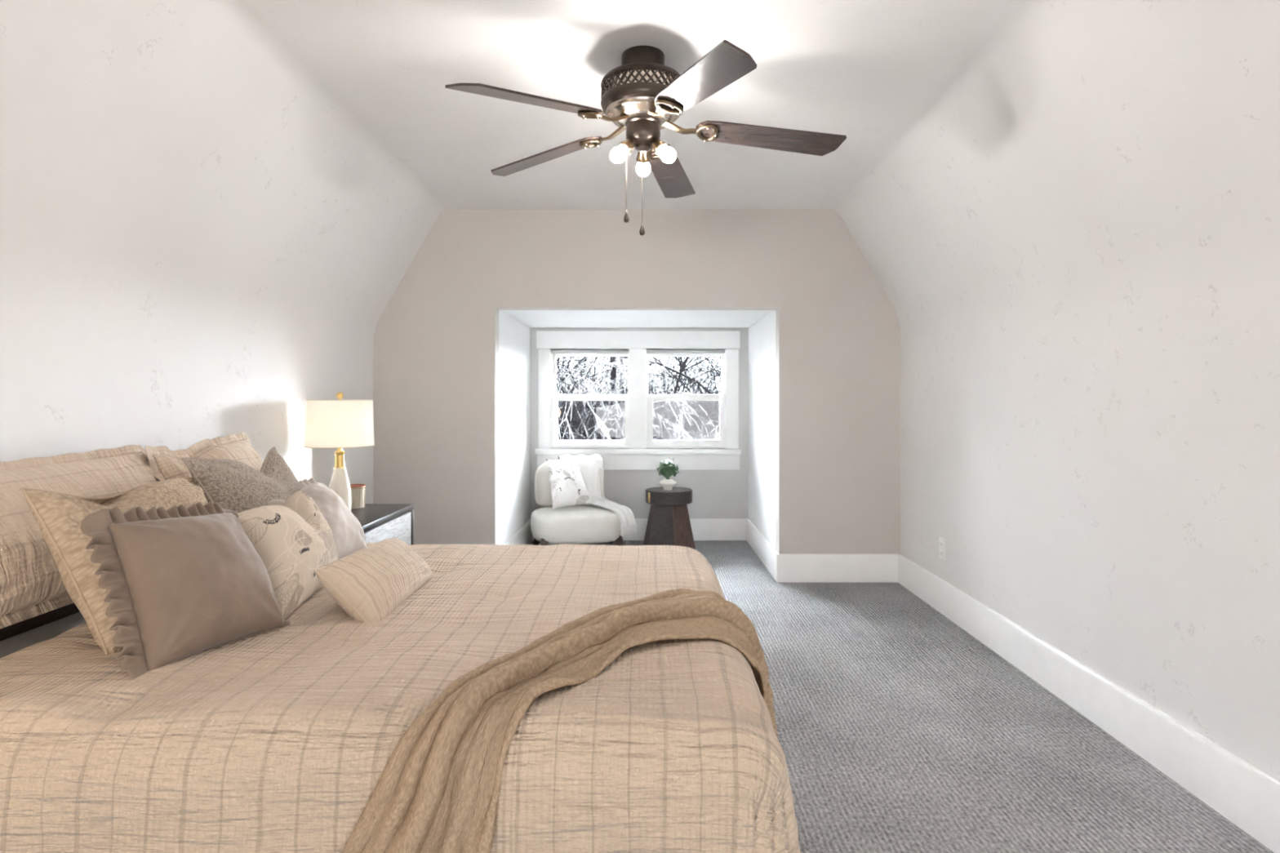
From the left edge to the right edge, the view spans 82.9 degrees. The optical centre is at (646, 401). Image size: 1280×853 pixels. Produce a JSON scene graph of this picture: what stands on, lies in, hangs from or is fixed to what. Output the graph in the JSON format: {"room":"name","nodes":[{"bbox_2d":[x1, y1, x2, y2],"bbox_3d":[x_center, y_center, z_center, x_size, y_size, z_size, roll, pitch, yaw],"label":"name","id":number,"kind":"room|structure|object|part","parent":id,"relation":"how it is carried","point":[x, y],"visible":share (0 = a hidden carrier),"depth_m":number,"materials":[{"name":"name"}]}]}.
{"room":"attic bedroom","nodes":[
{"label":"attic bedroom","id":0,"kind":"room"},
{"bbox_2d":[0,0,450,503],"bbox_3d":[-1.562,-0.040,1.563,0.515,2.480,6.527,0,0,0],"label":"wall","id":1,"kind":"structure","parent":0,"point":[200,240],"depth_m":2.57,"materials":[{"name":"paint"}]},
{"bbox_2d":[498,310,529,544],"bbox_3d":[-1.078,0.228,5.673,0.140,1.945,1.453,0,0,0],"label":"wall","id":2,"kind":"structure","parent":0,"point":[513,335],"depth_m":5.44,"materials":[{"name":"white paint"}]},
{"bbox_2d":[505,518,532,544],"bbox_3d":[-0.998,1.107,5.553,0.020,0.185,1.453,0,0,0],"label":"baseboard","id":3,"kind":"structure","parent":2,"relation":"attached to","point":[524,535],"depth_m":5.83,"materials":[{"name":"white paint"}]},
{"bbox_2d":[237,0,1026,209],"bbox_3d":[-0.045,-1.340,1.563,2.530,0.120,6.727,0,0,0],"label":"ceiling","id":4,"kind":"structure","parent":0,"point":[863,71],"depth_m":2.83,"materials":[{"name":"paint"}]},
{"bbox_2d":[444,40,846,235],"bbox_3d":[0.046,-0.950,2.681,1.388,0.661,1.435,0,0,0],"label":"ceiling fan","id":5,"kind":"object","parent":4,"relation":"hanging from","point":[642,96],"visible":1,"depth_m":2.61,"materials":[{"name":"brown wood"}]},
{"bbox_3d":[-0.369,-0.988,2.371,0.556,0.078,0.135,0,0,-39],"label":"blade","id":6,"kind":"part","parent":5,"relation":"part of","materials":[{"name":"brown wood"}]},
{"bbox_3d":[-0.417,-0.988,2.925,0.556,0.078,0.135,0,0,33],"label":"blade","id":7,"kind":"part","parent":5,"relation":"part of","materials":[{"name":"brown wood"}]},
{"bbox_2d":[609,138,635,163],"bbox_3d":[-0.082,-0.921,2.639,0.100,0.107,0.071,0,0,0],"label":"bulb","id":8,"kind":"object","parent":5,"relation":"attached to","point":[618,154],"depth_m":2.62,"materials":[{"name":"white glass"}]},
{"bbox_3d":[-0.074,-0.853,2.680,0.002,0.295,0.002,0,0,0],"label":"pull chain","id":9,"kind":"part","parent":5,"relation":"part of","materials":[{"name":"gold metal"}]},
{"bbox_3d":[-0.016,-0.796,2.700,0.002,0.268,0.002,0,0,0],"label":"pull chain","id":10,"kind":"part","parent":5,"relation":"part of","materials":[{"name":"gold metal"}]},
{"bbox_2d":[635,151,650,176],"bbox_3d":[-0.012,-0.921,2.758,0.055,0.107,0.109,0,0,0],"label":"bulb","id":11,"kind":"object","parent":5,"relation":"attached to","point":[643,167],"depth_m":2.75,"materials":[{"name":"white glass"}]},
{"bbox_2d":[651,138,675,163],"bbox_3d":[0.058,-0.921,2.639,0.100,0.107,0.071,0,0,0],"label":"bulb","id":12,"kind":"object","parent":5,"relation":"attached to","point":[668,154],"depth_m":2.62,"materials":[{"name":"white glass"}]},
{"bbox_3d":[0.095,-0.988,3.140,0.135,0.078,0.556,0,0,15],"label":"blade","id":13,"kind":"part","parent":5,"relation":"part of","materials":[{"name":"brown wood"}]},
{"bbox_3d":[0.172,-0.988,2.244,0.135,0.078,0.556,0,0,-21],"label":"blade","id":14,"kind":"part","parent":5,"relation":"part of","materials":[{"name":"brown wood"}]},
{"bbox_3d":[0.459,-0.988,2.720,0.556,0.078,0.135,0,0,-3],"label":"blade","id":15,"kind":"part","parent":5,"relation":"part of","materials":[{"name":"brown wood"}]},
{"bbox_2d":[373,209,899,554],"bbox_3d":[-0.065,-0.065,4.887,3.710,2.530,0.120,0,0,0],"label":"wall","id":16,"kind":"structure","parent":0,"point":[436,343],"depth_m":4.83,"materials":[{"name":"paint"}]},
{"bbox_2d":[776,554,898,582],"bbox_3d":[1.278,1.107,4.817,0.825,0.185,0.020,0,0,0],"label":"baseboard","id":17,"kind":"structure","parent":16,"relation":"attached to","point":[790,568],"depth_m":4.81,"materials":[{"name":"white paint"}]},
{"bbox_2d":[502,310,772,328],"bbox_3d":[-0.061,-0.708,5.673,1.893,0.135,1.453,0,0,0],"label":"ceiling","id":18,"kind":"structure","parent":0,"point":[531,318],"depth_m":5.59,"materials":[{"name":"white paint"}]},
{"bbox_2d":[529,328,748,518],"bbox_3d":[-0.061,0.273,6.340,1.893,1.855,0.120,0,0,0],"label":"wall","id":19,"kind":"structure","parent":0,"point":[716,494],"depth_m":6.28,"materials":[{"name":"grey paint"}]},
{"bbox_2d":[534,331,741,470],"bbox_3d":[-0.071,-0.010,6.312,1.773,1.201,0.175,0,0,0],"label":"window","id":20,"kind":"structure","parent":19,"relation":"in","point":[638,451],"depth_m":6.26,"materials":[{"name":"white paint"}]},
{"bbox_3d":[-0.883,-0.028,6.269,0.101,0.874,0.022,0,0,0],"label":"casing","id":21,"kind":"part","parent":20,"relation":"part of","materials":[{"name":"white paint"}]},
{"bbox_2d":[551,350,628,353],"bbox_3d":[-0.489,-0.434,6.283,0.673,0.028,0.030,0,0,0],"label":"raised blind","id":22,"kind":"object","parent":20,"relation":"attached to","point":[552,351],"depth_m":6.27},
{"bbox_3d":[-0.486,-0.226,6.362,0.680,0.437,0.035,0,0,0],"label":"sash","id":23,"kind":"part","parent":20,"relation":"part of","materials":[{"name":"white paint"}]},
{"bbox_3d":[-0.486,0.165,6.319,0.680,0.462,0.035,0,0,0],"label":"sash","id":24,"kind":"part","parent":20,"relation":"part of","materials":[{"name":"white paint"}]},
{"bbox_3d":[-0.078,-0.028,6.269,0.142,0.874,0.022,0,0,0],"label":"casing","id":25,"kind":"part","parent":20,"relation":"part of","materials":[{"name":"white paint"}]},
{"bbox_3d":[-0.071,0.428,6.263,1.773,0.045,0.075,0,0,0],"label":"sill","id":26,"kind":"part","parent":20,"relation":"part of","materials":[{"name":"white paint"}]},
{"bbox_3d":[-0.071,-0.534,6.266,1.759,0.153,0.028,0,0,0],"label":"head casing","id":27,"kind":"part","parent":20,"relation":"part of","materials":[{"name":"white paint"}]},
{"bbox_3d":[0.337,-0.226,6.362,0.687,0.437,0.035,0,0,0],"label":"sash","id":28,"kind":"part","parent":20,"relation":"part of","materials":[{"name":"white paint"}]},
{"bbox_3d":[0.337,0.165,6.319,0.687,0.462,0.035,0,0,0],"label":"sash","id":29,"kind":"part","parent":20,"relation":"part of","materials":[{"name":"white paint"}]},
{"bbox_2d":[646,350,724,353],"bbox_3d":[0.340,-0.434,6.283,0.680,0.028,0.030,0,0,0],"label":"raised blind","id":30,"kind":"object","parent":20,"relation":"attached to","point":[647,351],"depth_m":6.27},
{"bbox_3d":[0.743,-0.028,6.269,0.111,0.874,0.022,0,0,0],"label":"casing","id":31,"kind":"part","parent":20,"relation":"part of","materials":[{"name":"white paint"}]},
{"bbox_2d":[532,518,748,540],"bbox_3d":[-0.061,1.107,6.270,1.893,0.185,0.020,0,0,0],"label":"baseboard","id":32,"kind":"structure","parent":19,"relation":"attached to","point":[703,529],"depth_m":6.26,"materials":[{"name":"white paint"}]},
{"bbox_2d":[748,310,776,550],"bbox_3d":[0.955,0.228,5.673,0.140,1.945,1.453,0,0,0],"label":"wall","id":33,"kind":"structure","parent":0,"point":[762,334],"depth_m":5.46,"materials":[{"name":"white paint"}]},
{"bbox_2d":[746,519,778,581],"bbox_3d":[0.875,1.107,5.553,0.020,0.185,1.453,0,0,0],"label":"baseboard","id":34,"kind":"structure","parent":33,"relation":"attached to","point":[765,551],"depth_m":5.42,"materials":[{"name":"white paint"}]},
{"bbox_2d":[528,540,1274,852],"bbox_3d":[-0.065,1.260,2.290,3.810,0.120,8.280,0,0,0],"label":"floor","id":35,"kind":"structure","parent":0,"point":[900,730],"depth_m":2.52,"materials":[{"name":"grey carpet"}]},
{"bbox_2d":[0,603,86,658],"bbox_3d":[-0.820,0.750,2.075,1.950,0.900,1.710,0,0,0],"label":"bed","id":36,"kind":"object","parent":35,"relation":"on","point":[16,637],"visible":0.02,"depth_m":1.96,"materials":[{"name":"brown wood"}]},
{"bbox_3d":[-1.748,0.740,2.075,0.095,0.880,1.710,0,0,0],"label":"headboard","id":37,"kind":"part","parent":36,"relation":"part of","materials":[{"name":"brown wood"}]},
{"bbox_2d":[0,444,158,628],"bbox_3d":[-1.573,0.338,1.965,0.229,0.396,0.878,0,0,0],"label":"sham pillow","id":38,"kind":"object","parent":36,"relation":"on","point":[32,584],"visible":0.44,"depth_m":1.80,"materials":[{"name":"beige fabric"}]},
{"bbox_2d":[0,542,800,852],"bbox_3d":[-0.566,0.876,2.073,1.818,0.662,1.814,0,0,0],"label":"comforter","id":39,"kind":"object","parent":36,"relation":"on","point":[280,741],"visible":0.7,"depth_m":1.27,"materials":[{"name":"beige fabric"}]},
{"bbox_2d":[20,477,208,654],"bbox_3d":[-1.254,0.384,1.852,0.312,0.375,0.530,0,0,7],"label":"square pillow","id":40,"kind":"object","parent":39,"relation":"on","point":[59,517],"visible":0.42,"depth_m":1.64,"materials":[{"name":"beige fabric"}]},
{"bbox_2d":[80,501,290,679],"bbox_3d":[-1.069,0.412,1.698,0.298,0.361,0.459,0,0,19],"label":"ruffled pillow","id":41,"kind":"object","parent":39,"relation":"on","point":[182,582],"visible":0.95,"depth_m":1.58,"materials":[{"name":"beige fabric"}]},
{"bbox_2d":[145,431,262,484],"bbox_3d":[-1.518,0.357,2.644,0.280,0.467,0.709,0,0,0],"label":"sham pillow","id":42,"kind":"object","parent":39,"relation":"on","point":[166,464],"visible":0.28,"depth_m":2.59,"materials":[{"name":"beige fabric"}]},
{"bbox_2d":[182,446,303,512],"bbox_3d":[-1.310,0.371,2.505,0.274,0.400,0.493,0,0,5],"label":"square pillow","id":43,"kind":"object","parent":39,"relation":"on","point":[238,486],"visible":0.38,"depth_m":2.36,"materials":[{"name":"beige fabric"}]},
{"bbox_2d":[237,490,337,620],"bbox_3d":[-1.046,0.433,2.130,0.236,0.274,0.617,0,0,-5],"label":"print pillow","id":44,"kind":"object","parent":39,"relation":"on","point":[292,540],"visible":0.8,"depth_m":1.99,"materials":[{"name":"fabric"}]},
{"bbox_2d":[266,477,366,559],"bbox_3d":[-1.172,0.435,2.546,0.276,0.290,0.487,0,0,0],"label":"ruffled pillow","id":45,"kind":"object","parent":39,"relation":"on","point":[348,532],"visible":0.34,"depth_m":2.55,"materials":[{"name":"beige fabric"}]},
{"bbox_2d":[313,537,432,622],"bbox_3d":[-0.759,0.494,2.049,0.202,0.182,0.503,0,0,0],"label":"lumbar pillow","id":46,"kind":"object","parent":39,"relation":"on","point":[369,583],"visible":0.96,"depth_m":1.91,"materials":[{"name":"beige fabric"}]},
{"bbox_2d":[342,588,777,852],"bbox_3d":[-0.055,0.779,1.538,0.501,0.549,1.284,0,0,39],"label":"throw blanket","id":47,"kind":"object","parent":39,"relation":"on","point":[438,789],"visible":0.86,"depth_m":1.28,"materials":[{"name":"beige fabric"}]},
{"bbox_2d":[351,503,413,545],"bbox_3d":[-1.570,0.900,3.837,0.451,0.600,0.835,0,0,0],"label":"nightstand","id":48,"kind":"object","parent":35,"relation":"on","point":[379,522],"visible":0.07,"depth_m":3.95,"materials":[{"name":"black wood"}]},
{"bbox_2d":[303,391,374,511],"bbox_3d":[-1.575,0.275,3.720,0.337,0.649,0.337,0,0,0],"label":"table lamp","id":49,"kind":"object","parent":48,"relation":"on","point":[340,424],"visible":0.94,"depth_m":3.60,"materials":[{"name":"beige fabric"}]},
{"bbox_3d":[-1.575,0.109,3.720,0.332,0.234,0.332,0,0,0],"label":"lamp shade","id":50,"kind":"part","parent":49,"relation":"part of","materials":[{"name":"white fabric"}]},
{"bbox_2d":[350,484,365,508],"bbox_3d":[-1.657,0.523,4.100,0.128,0.149,0.122,0,0,0],"label":"candle","id":51,"kind":"object","parent":48,"relation":"on","point":[358,491],"visible":0.52,"depth_m":4.06,"materials":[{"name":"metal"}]},
{"bbox_3d":[-1.655,0.480,4.100,0.122,0.016,0.122,0,0,0],"label":"lid","id":52,"kind":"part","parent":51,"relation":"part of","materials":[{"name":"orange metal"}]},
{"bbox_3d":[-1.382,0.744,3.837,0.022,0.203,0.763,0,0,0],"label":"drawer","id":53,"kind":"part","parent":48,"relation":"part of","materials":[{"name":"grey wood"}]},
{"bbox_2d":[530,459,624,545],"bbox_3d":[-0.561,0.844,5.907,0.752,0.713,0.637,0,0,-12],"label":"accent chair","id":54,"kind":"object","parent":35,"relation":"on","point":[580,524],"visible":0.62,"depth_m":5.66,"materials":[{"name":"beige fabric"}]},
{"bbox_3d":[-0.897,1.130,6.030,0.098,0.140,0.071,0,0,0],"label":"leg","id":55,"kind":"part","parent":54,"relation":"part of","materials":[{"name":"brown wood"}]},
{"bbox_3d":[-0.789,1.130,5.621,0.076,0.140,0.099,0,0,0],"label":"leg","id":56,"kind":"part","parent":54,"relation":"part of","materials":[{"name":"brown wood"}]},
{"bbox_2d":[546,457,592,509],"bbox_3d":[-0.626,0.654,5.846,0.345,0.392,0.273,0,0,-14],"label":"print pillow","id":57,"kind":"object","parent":54,"relation":"on","point":[568,488],"visible":1,"depth_m":5.77,"materials":[{"name":"fabric"}]},
{"bbox_3d":[-0.660,0.686,6.075,0.570,0.398,0.265,0,0,-14],"label":"backrest","id":58,"kind":"part","parent":54,"relation":"part of","materials":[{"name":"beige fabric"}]},
{"bbox_3d":[-0.560,0.991,5.900,0.750,0.248,0.620,0,0,-15],"label":"seat","id":59,"kind":"part","parent":54,"relation":"part of","materials":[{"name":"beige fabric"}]},
{"bbox_2d":[557,453,636,536],"bbox_3d":[-0.407,0.753,6.048,0.836,0.622,0.348,0,0,35],"label":"throw","id":60,"kind":"object","parent":54,"relation":"on","point":[589,466],"visible":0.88,"depth_m":6.03,"materials":[{"name":"white fabric"}]},
{"bbox_3d":[-0.213,1.130,5.780,0.104,0.140,0.075,0,0,0],"label":"leg","id":61,"kind":"part","parent":54,"relation":"part of","materials":[{"name":"brown wood"}]},
{"bbox_2d":[643,486,695,549],"bbox_3d":[0.185,0.961,5.965,0.429,0.478,0.449,0,0,0],"label":"side table","id":62,"kind":"object","parent":35,"relation":"on","point":[668,523],"visible":0.96,"depth_m":5.82,"materials":[{"name":"brown wood"}]},
{"bbox_2d":[656,457,679,490],"bbox_3d":[0.179,0.592,5.931,0.191,0.260,0.182,0,0,0],"label":"potted plant","id":63,"kind":"object","parent":62,"relation":"on","point":[668,469],"visible":1,"depth_m":5.89,"materials":[{"name":"green plant"}]},
{"bbox_3d":[0.175,0.677,5.930,0.152,0.090,0.152,0,0,0],"label":"pot","id":64,"kind":"part","parent":63,"relation":"part of","materials":[{"name":"white ceramic"}]},
{"bbox_2d":[828,0,1279,782],"bbox_3d":[1.452,-0.040,1.563,0.475,2.480,6.527,0,0,0],"label":"wall","id":65,"kind":"structure","parent":0,"point":[1073,246],"depth_m":2.48,"materials":[{"name":"paint"}]},
{"bbox_2d":[939,537,945,559],"bbox_3d":[1.686,0.838,4.130,0.012,0.118,0.072,0,0,0],"label":"power outlet","id":66,"kind":"object","parent":65,"relation":"attached to","point":[942,541],"visible":1,"depth_m":4.11,"materials":[{"name":"white plastic"}]},
{"bbox_2d":[897,554,1279,852],"bbox_3d":[1.680,1.107,1.563,0.020,0.185,6.527,0,0,0],"label":"baseboard","id":67,"kind":"structure","parent":65,"relation":"attached to","point":[1242,793],"depth_m":2.52,"materials":[{"name":"white paint"}]},
{"label":"outside","id":68,"kind":"structure","parent":0,"visible":0},
{"bbox_3d":[0.000,5.250,39.000,80.000,0.500,62.000,0,0,0],"label":"ground","id":69,"kind":"structure","parent":68,"visible":0},
{"bbox_2d":[555,356,719,439],"bbox_3d":[0.718,1.189,9.745,11.416,7.646,7.994,0,0,40],"label":"bare tree","id":70,"kind":"object","parent":69,"relation":"on","point":[684,433],"visible":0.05,"depth_m":8.69,"materials":[{"name":"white plant"}]},
{"bbox_2d":[556,356,719,439],"bbox_3d":[-2.501,0.626,12.064,11.188,8.773,7.492,0,0,18],"label":"bare tree","id":71,"kind":"object","parent":69,"relation":"on","point":[616,405],"visible":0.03,"depth_m":10.05,"materials":[{"name":"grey plant"}]},
{"bbox_2d":[557,389,719,439],"bbox_3d":[0.000,2.239,18.503,32.000,5.523,4.042,0,0,0],"label":"thicket","id":72,"kind":"object","parent":69,"relation":"on","point":[593,421],"visible":0.02,"depth_m":17.48,"materials":[{"name":"grey plant"}]},
{"bbox_2d":[555,356,721,439],"bbox_3d":[-0.593,-0.277,10.149,12.593,11.574,10.765,0,0,-39],"label":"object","id":73,"kind":"object","parent":69,"relation":"on","point":[684,364],"visible":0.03,"depth_m":9.39,"materials":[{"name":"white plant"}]},
{"bbox_2d":[555,356,721,439],"bbox_3d":[1.552,0.557,14.155,13.483,10.779,9.216,0,0,-37],"label":"bare tree","id":74,"kind":"object","parent":69,"relation":"on","point":[713,374],"visible":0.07,"depth_m":11.78,"materials":[{"name":"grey plant"}]},
{"bbox_2d":[559,356,721,439],"bbox_3d":[-2.749,0.021,13.511,10.187,10.270,11.497,0,0,27],"label":"bare tree","id":75,"kind":"object","parent":69,"relation":"on","point":[561,357],"visible":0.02,"depth_m":11.41,"materials":[{"name":"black plant"}]}
]}

